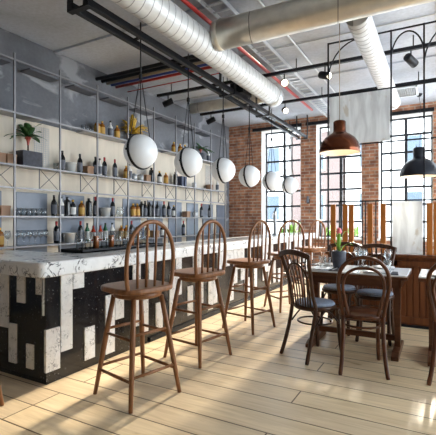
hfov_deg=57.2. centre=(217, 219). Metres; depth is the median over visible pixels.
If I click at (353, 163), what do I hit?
building
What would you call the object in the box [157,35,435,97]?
track
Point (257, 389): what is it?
floor
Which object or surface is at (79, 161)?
bottle
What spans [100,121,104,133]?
bottle
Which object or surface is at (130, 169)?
bottle
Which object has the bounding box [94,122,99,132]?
bottle
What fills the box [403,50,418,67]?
track spotlight
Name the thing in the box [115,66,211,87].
ceiling pipe
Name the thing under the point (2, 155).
box
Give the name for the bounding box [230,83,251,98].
box
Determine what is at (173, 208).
bottle
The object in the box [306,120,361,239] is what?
window
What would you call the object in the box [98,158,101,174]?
bottle
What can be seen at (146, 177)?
box
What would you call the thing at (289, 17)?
ventilation duct
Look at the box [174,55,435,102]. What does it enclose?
track light rail
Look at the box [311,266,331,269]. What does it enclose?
plate
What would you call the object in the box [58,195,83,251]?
wall panel
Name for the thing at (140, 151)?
globe pendant
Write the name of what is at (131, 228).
bottle
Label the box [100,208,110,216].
ice bucket
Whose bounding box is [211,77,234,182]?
globe pendant
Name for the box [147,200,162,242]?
wall panel
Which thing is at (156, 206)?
bottle
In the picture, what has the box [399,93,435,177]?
pendant lamp
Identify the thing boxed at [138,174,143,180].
canister
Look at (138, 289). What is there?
bar stool
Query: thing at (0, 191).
wall panel
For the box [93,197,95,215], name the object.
bottle
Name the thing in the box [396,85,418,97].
ceiling vent
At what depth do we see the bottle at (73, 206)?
5.71 m
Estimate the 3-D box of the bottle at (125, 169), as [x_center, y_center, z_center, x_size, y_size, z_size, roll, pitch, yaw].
[-1.541,-0.787,6.723,0.094,0.228,0.092,0,0,29]
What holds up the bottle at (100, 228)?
on the shelving rack
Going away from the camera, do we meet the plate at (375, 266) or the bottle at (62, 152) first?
the plate at (375, 266)
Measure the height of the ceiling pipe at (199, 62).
0.044 m
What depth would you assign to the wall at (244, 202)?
9.32 m
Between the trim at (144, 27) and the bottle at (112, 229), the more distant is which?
the bottle at (112, 229)
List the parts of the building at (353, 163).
pane, pane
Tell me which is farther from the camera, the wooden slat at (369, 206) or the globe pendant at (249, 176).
the globe pendant at (249, 176)
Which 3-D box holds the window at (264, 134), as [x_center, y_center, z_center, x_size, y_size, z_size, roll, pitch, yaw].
[1.485,-0.900,9.790,1.245,2.700,0.360,0,0,29]
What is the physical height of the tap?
0.540 m
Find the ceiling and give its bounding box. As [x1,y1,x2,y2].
[0,0,435,126]
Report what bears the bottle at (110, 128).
on the shelving rack
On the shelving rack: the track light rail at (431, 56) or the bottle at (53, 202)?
the bottle at (53, 202)
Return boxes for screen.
[327,20,435,254]
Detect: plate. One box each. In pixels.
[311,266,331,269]
[363,269,384,272]
[372,265,394,268]
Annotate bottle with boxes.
[0,228,3,246]
[51,195,56,215]
[53,221,58,242]
[58,197,63,215]
[61,151,64,169]
[64,197,70,215]
[71,200,75,215]
[77,154,82,172]
[78,201,84,215]
[78,221,82,241]
[85,223,89,240]
[86,198,91,215]
[91,226,95,240]
[93,157,95,173]
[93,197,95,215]
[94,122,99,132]
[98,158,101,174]
[98,225,102,240]
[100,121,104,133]
[102,157,106,175]
[103,223,107,239]
[108,121,112,135]
[110,198,114,216]
[110,223,114,239]
[112,159,116,176]
[114,125,119,137]
[118,225,123,238]
[123,166,126,177]
[124,225,126,238]
[129,164,131,178]
[129,221,133,233]
[130,204,135,216]
[136,204,139,216]
[136,226,143,237]
[139,201,143,216]
[144,201,146,216]
[147,202,151,216]
[149,168,152,181]
[155,202,158,216]
[157,171,161,182]
[160,228,163,236]
[162,201,165,216]
[163,173,167,183]
[167,202,170,216]
[171,142,174,151]
[171,205,174,216]
[173,172,177,184]
[181,221,184,234]
[200,204,202,216]
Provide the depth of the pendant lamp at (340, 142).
4.15 m
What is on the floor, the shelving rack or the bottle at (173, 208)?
the shelving rack
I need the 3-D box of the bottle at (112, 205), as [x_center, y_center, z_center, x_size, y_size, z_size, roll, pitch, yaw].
[-1.697,-0.198,6.443,0.078,0.303,0.076,0,0,29]
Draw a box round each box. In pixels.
[0,152,5,162]
[0,205,10,215]
[6,153,16,163]
[83,166,93,173]
[144,175,150,181]
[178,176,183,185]
[182,211,189,216]
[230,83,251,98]
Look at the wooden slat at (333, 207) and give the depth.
4.86 m
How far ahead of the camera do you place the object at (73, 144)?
6.09 m
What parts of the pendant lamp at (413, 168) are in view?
lamp shade, cord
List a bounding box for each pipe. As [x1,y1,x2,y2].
[95,55,196,80]
[101,58,200,82]
[106,61,203,84]
[111,63,208,85]
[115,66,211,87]
[127,73,218,91]
[180,0,312,110]
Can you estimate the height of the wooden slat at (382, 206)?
0.570 m
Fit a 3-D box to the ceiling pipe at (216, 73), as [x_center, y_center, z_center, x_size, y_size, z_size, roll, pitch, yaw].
[-0.610,-2.220,6.423,2.200,0.016,0.015,0,0,29]
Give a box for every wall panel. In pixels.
[0,191,1,249]
[16,192,46,251]
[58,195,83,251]
[93,197,114,245]
[122,199,140,243]
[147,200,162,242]
[168,202,181,242]
[186,203,197,240]
[202,204,212,239]
[216,205,224,238]
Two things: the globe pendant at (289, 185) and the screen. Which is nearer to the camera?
the screen
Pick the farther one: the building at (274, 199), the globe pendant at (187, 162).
the building at (274, 199)
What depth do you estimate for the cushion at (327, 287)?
4.27 m
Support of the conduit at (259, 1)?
attached to the ceiling
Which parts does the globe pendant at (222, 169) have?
globe, stem, rod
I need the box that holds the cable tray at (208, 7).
[197,0,329,116]
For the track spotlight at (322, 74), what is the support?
attached to the track at (432, 44)
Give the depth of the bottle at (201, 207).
8.81 m
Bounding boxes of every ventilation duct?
[111,0,283,106]
[190,95,263,113]
[210,0,435,51]
[346,16,400,109]
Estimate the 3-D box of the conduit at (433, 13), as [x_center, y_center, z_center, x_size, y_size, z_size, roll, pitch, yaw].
[2.480,-2.350,4.571,7.100,0.020,0.020,0,0,29]
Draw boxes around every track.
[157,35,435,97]
[200,72,435,115]
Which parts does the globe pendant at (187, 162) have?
globe, stem, rod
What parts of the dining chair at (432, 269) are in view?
leg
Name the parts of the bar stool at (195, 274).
leg, leg, seat, leg, leg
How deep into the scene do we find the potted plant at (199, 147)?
8.75 m
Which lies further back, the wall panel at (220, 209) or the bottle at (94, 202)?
the wall panel at (220, 209)
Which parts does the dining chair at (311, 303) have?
post, leg, crest rail, leg, post, seat, leg, leg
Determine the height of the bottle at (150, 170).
0.273 m
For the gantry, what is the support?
hanging from the ceiling
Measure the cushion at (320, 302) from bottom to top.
0.031 m
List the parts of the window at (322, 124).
sill, frame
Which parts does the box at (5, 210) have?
lid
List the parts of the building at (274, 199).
pane, pane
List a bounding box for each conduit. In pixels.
[240,13,435,56]
[257,0,335,92]
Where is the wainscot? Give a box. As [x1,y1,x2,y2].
[325,251,435,329]
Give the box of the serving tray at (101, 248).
[61,242,162,252]
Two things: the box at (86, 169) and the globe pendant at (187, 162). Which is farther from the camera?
the box at (86, 169)
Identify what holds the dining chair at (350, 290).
on the floor
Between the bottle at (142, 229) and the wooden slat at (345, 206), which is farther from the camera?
the bottle at (142, 229)
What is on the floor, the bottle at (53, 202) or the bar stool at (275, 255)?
the bar stool at (275, 255)
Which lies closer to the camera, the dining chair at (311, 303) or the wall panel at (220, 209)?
the dining chair at (311, 303)
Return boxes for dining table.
[305,264,411,361]
[418,269,435,366]
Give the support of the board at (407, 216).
hanging from the screen
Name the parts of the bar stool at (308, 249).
seat, leg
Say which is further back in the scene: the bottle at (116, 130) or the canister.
the canister
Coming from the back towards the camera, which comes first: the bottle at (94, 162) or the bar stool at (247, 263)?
the bottle at (94, 162)
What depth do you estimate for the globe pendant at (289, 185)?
8.26 m
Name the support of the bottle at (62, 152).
on the shelving rack
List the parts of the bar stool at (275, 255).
leg, seat, leg, leg, leg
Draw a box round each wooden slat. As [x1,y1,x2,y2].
[331,205,335,249]
[343,204,347,251]
[349,204,353,251]
[367,204,372,252]
[380,204,385,252]
[427,203,432,254]
[434,203,435,254]
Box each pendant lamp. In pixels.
[319,23,360,155]
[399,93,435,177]
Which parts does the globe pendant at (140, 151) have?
stem, rod, globe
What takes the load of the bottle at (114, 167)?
on the shelving rack
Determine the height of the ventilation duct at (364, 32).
0.487 m
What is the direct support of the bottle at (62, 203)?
on the shelving rack
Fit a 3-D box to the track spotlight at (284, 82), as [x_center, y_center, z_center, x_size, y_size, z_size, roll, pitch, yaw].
[0.991,-2.072,5.980,0.106,0.213,0.206,0,0,4]
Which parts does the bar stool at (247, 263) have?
leg, leg, seat, leg, leg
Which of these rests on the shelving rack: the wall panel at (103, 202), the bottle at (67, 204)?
the bottle at (67, 204)
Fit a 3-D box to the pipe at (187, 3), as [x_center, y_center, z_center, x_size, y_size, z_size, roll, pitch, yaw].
[-0.039,-2.270,4.711,0.046,0.048,8.200,0,0,29]
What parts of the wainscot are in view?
panel, panel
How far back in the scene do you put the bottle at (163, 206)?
7.61 m
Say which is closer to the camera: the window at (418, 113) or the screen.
the screen
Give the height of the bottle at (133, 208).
0.228 m
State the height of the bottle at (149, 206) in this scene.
0.273 m
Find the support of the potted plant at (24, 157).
on the shelving rack
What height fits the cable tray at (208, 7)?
0.090 m
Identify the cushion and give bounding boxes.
[297,297,334,307]
[323,284,355,290]
[357,289,392,296]
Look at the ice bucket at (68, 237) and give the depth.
5.63 m
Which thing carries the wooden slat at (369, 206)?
on the wainscot
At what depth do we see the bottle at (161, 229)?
7.56 m
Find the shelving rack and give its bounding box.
[0,52,225,251]
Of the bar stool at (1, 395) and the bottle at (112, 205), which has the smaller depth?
the bar stool at (1, 395)
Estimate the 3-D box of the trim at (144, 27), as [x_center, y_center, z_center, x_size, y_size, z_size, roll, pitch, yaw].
[1.365,-2.360,3.645,8.350,0.040,0.100,0,0,29]
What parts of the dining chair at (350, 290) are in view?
leg, post, seat, crest rail, leg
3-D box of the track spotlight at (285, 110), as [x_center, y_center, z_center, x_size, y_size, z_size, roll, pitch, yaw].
[1.257,-2.072,7.502,0.106,0.213,0.206,0,0,-1]
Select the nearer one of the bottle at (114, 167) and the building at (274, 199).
the bottle at (114, 167)
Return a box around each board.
[330,89,389,142]
[392,201,422,254]
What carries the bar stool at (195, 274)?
on the floor
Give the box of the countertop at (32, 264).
[0,233,314,277]
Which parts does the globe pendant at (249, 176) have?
stem, globe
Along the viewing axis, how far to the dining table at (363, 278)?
3.60 m
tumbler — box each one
[93,232,99,248]
[108,231,114,247]
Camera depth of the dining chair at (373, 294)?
4.11 m
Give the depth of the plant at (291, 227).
10.05 m
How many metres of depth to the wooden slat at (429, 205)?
4.36 m
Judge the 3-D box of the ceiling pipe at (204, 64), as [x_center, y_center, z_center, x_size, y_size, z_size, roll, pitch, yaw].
[-0.799,-2.220,6.082,2.200,0.040,0.038,0,0,29]
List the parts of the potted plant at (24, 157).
pot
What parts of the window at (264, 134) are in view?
frame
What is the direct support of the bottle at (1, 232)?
on the shelving rack
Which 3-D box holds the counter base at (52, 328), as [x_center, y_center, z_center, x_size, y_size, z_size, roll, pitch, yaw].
[-0.337,0.808,6.374,1.825,0.783,6.980,0,0,29]
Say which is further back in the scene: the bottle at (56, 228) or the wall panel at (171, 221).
the wall panel at (171, 221)
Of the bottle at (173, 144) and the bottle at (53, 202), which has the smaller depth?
the bottle at (53, 202)
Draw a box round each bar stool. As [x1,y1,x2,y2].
[0,384,3,405]
[93,220,180,413]
[163,220,231,367]
[222,220,275,334]
[264,220,304,312]
[292,220,327,294]
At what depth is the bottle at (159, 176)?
7.48 m
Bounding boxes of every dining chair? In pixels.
[279,249,340,364]
[320,242,360,335]
[336,256,391,379]
[355,243,396,345]
[426,264,435,385]
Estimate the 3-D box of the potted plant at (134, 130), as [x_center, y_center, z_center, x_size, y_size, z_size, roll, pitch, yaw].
[-1.383,-1.552,6.813,0.441,0.492,0.519,0,0,29]
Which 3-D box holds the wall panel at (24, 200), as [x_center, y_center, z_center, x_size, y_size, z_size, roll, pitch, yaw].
[-2.466,0.362,5.303,0.018,1.435,0.460,0,0,29]
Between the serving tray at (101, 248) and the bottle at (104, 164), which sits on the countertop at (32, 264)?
the serving tray at (101, 248)
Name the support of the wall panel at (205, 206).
attached to the wall at (36, 97)
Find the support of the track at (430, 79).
hanging from the ceiling
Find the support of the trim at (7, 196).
attached to the wall at (36, 97)
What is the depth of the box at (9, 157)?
4.83 m
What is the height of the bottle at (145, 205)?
0.288 m
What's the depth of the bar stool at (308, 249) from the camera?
6.40 m
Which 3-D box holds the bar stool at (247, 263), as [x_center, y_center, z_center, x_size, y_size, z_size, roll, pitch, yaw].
[0.344,0.602,4.452,0.437,1.202,0.436,0,0,41]
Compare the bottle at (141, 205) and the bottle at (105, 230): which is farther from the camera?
the bottle at (141, 205)
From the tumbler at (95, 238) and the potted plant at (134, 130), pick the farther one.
the potted plant at (134, 130)
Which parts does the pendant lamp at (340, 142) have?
cord, lamp shade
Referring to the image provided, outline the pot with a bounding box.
[328,228,351,268]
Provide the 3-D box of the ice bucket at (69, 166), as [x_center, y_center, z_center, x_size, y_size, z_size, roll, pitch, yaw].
[-2.104,-0.742,5.708,0.170,0.138,0.170,0,0,-23]
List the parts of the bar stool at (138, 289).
leg, leg, seat, leg, leg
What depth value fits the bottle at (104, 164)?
6.25 m
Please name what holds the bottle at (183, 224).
on the shelving rack
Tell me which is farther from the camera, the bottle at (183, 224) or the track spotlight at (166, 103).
the bottle at (183, 224)
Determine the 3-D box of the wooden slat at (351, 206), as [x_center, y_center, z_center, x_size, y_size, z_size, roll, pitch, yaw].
[1.591,0.103,4.776,0.058,0.570,0.036,0,0,29]
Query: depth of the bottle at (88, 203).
5.97 m
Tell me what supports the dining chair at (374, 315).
on the floor
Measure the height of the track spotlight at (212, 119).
0.213 m
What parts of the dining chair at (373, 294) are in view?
leg, post, leg, seat, crest rail, leg, leg, post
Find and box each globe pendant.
[123,22,157,169]
[174,54,201,177]
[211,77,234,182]
[239,98,259,187]
[262,109,280,190]
[281,121,297,193]
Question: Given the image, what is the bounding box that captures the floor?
[0,276,435,434]
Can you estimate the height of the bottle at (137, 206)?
0.228 m
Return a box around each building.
[268,133,292,233]
[290,128,345,235]
[346,117,430,236]
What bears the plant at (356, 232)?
on the street
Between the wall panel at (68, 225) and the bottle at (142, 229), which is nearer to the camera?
the wall panel at (68, 225)
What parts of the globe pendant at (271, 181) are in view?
stem, globe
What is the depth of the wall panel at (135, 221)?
6.96 m
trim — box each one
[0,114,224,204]
[0,190,215,252]
[54,0,248,54]
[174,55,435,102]
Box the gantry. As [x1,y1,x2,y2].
[67,0,307,139]
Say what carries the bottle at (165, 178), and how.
on the shelving rack
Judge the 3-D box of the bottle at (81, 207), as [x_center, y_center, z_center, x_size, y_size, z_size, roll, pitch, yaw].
[-2.007,-0.160,5.883,0.094,0.228,0.092,0,0,29]
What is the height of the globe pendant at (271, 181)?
1.547 m
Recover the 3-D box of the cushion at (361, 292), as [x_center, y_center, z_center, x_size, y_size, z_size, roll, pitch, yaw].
[1.579,0.733,4.030,0.348,0.031,0.348,0,0,26]
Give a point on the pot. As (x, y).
(338, 256)
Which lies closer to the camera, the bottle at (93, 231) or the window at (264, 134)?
the bottle at (93, 231)
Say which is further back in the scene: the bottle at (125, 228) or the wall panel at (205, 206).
the wall panel at (205, 206)
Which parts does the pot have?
pot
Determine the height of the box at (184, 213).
0.123 m
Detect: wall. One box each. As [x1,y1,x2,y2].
[0,28,228,237]
[229,101,435,265]
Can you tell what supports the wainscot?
on the floor
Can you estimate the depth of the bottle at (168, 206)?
7.74 m
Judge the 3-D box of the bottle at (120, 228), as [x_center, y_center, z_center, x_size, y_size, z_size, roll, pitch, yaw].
[-1.600,0.212,6.618,0.094,0.228,0.092,0,0,29]
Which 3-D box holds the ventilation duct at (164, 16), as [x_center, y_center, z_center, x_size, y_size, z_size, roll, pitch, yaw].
[-0.565,-2.088,3.784,0.316,0.563,6.070,0,0,29]
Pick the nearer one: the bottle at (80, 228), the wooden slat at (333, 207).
the wooden slat at (333, 207)
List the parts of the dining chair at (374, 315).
leg, seat, leg, leg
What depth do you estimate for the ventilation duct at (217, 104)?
7.68 m
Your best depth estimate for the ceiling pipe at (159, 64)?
5.91 m
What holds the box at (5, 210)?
on the shelving rack
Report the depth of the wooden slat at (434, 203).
4.33 m
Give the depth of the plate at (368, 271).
3.57 m
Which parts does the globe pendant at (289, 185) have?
globe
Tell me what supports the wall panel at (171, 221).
attached to the wall at (36, 97)
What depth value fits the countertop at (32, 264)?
3.39 m
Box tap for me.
[272,208,277,234]
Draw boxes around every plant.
[5,123,42,166]
[121,114,147,136]
[192,143,213,158]
[278,222,300,232]
[326,226,359,235]
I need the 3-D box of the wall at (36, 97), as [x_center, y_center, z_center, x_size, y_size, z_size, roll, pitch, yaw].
[-2.326,-0.585,5.803,0.200,3.570,11.090,0,0,29]
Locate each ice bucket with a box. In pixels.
[63,233,74,242]
[65,162,76,171]
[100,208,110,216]
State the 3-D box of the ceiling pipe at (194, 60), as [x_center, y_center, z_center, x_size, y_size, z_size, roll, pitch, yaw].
[-0.901,-2.220,5.898,2.200,0.056,0.053,0,0,29]
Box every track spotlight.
[162,95,173,107]
[206,116,215,124]
[280,74,287,86]
[282,107,288,113]
[318,66,331,79]
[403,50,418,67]
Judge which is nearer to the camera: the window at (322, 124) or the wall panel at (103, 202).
the wall panel at (103, 202)
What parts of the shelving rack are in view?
post, shelf, post, post, shelf, rail, rail, shelf, shelf, rail, rail, rail, rail, post, post, post, shelf, post, post, post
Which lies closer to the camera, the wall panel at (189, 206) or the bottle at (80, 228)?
the bottle at (80, 228)
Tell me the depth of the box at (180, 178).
8.08 m
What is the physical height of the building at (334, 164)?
7.500 m
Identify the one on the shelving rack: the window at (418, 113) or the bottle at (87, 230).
the bottle at (87, 230)
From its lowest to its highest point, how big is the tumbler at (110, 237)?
0.170 m
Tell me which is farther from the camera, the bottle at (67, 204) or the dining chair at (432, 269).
the bottle at (67, 204)
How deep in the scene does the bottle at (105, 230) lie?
6.28 m
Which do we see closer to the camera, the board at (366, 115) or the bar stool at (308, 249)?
the board at (366, 115)
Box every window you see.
[252,123,301,234]
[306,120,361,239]
[377,107,433,241]
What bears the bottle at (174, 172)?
on the shelving rack
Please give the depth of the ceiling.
5.54 m
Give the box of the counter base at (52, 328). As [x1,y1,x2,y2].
[0,239,312,384]
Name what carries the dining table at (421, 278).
on the floor

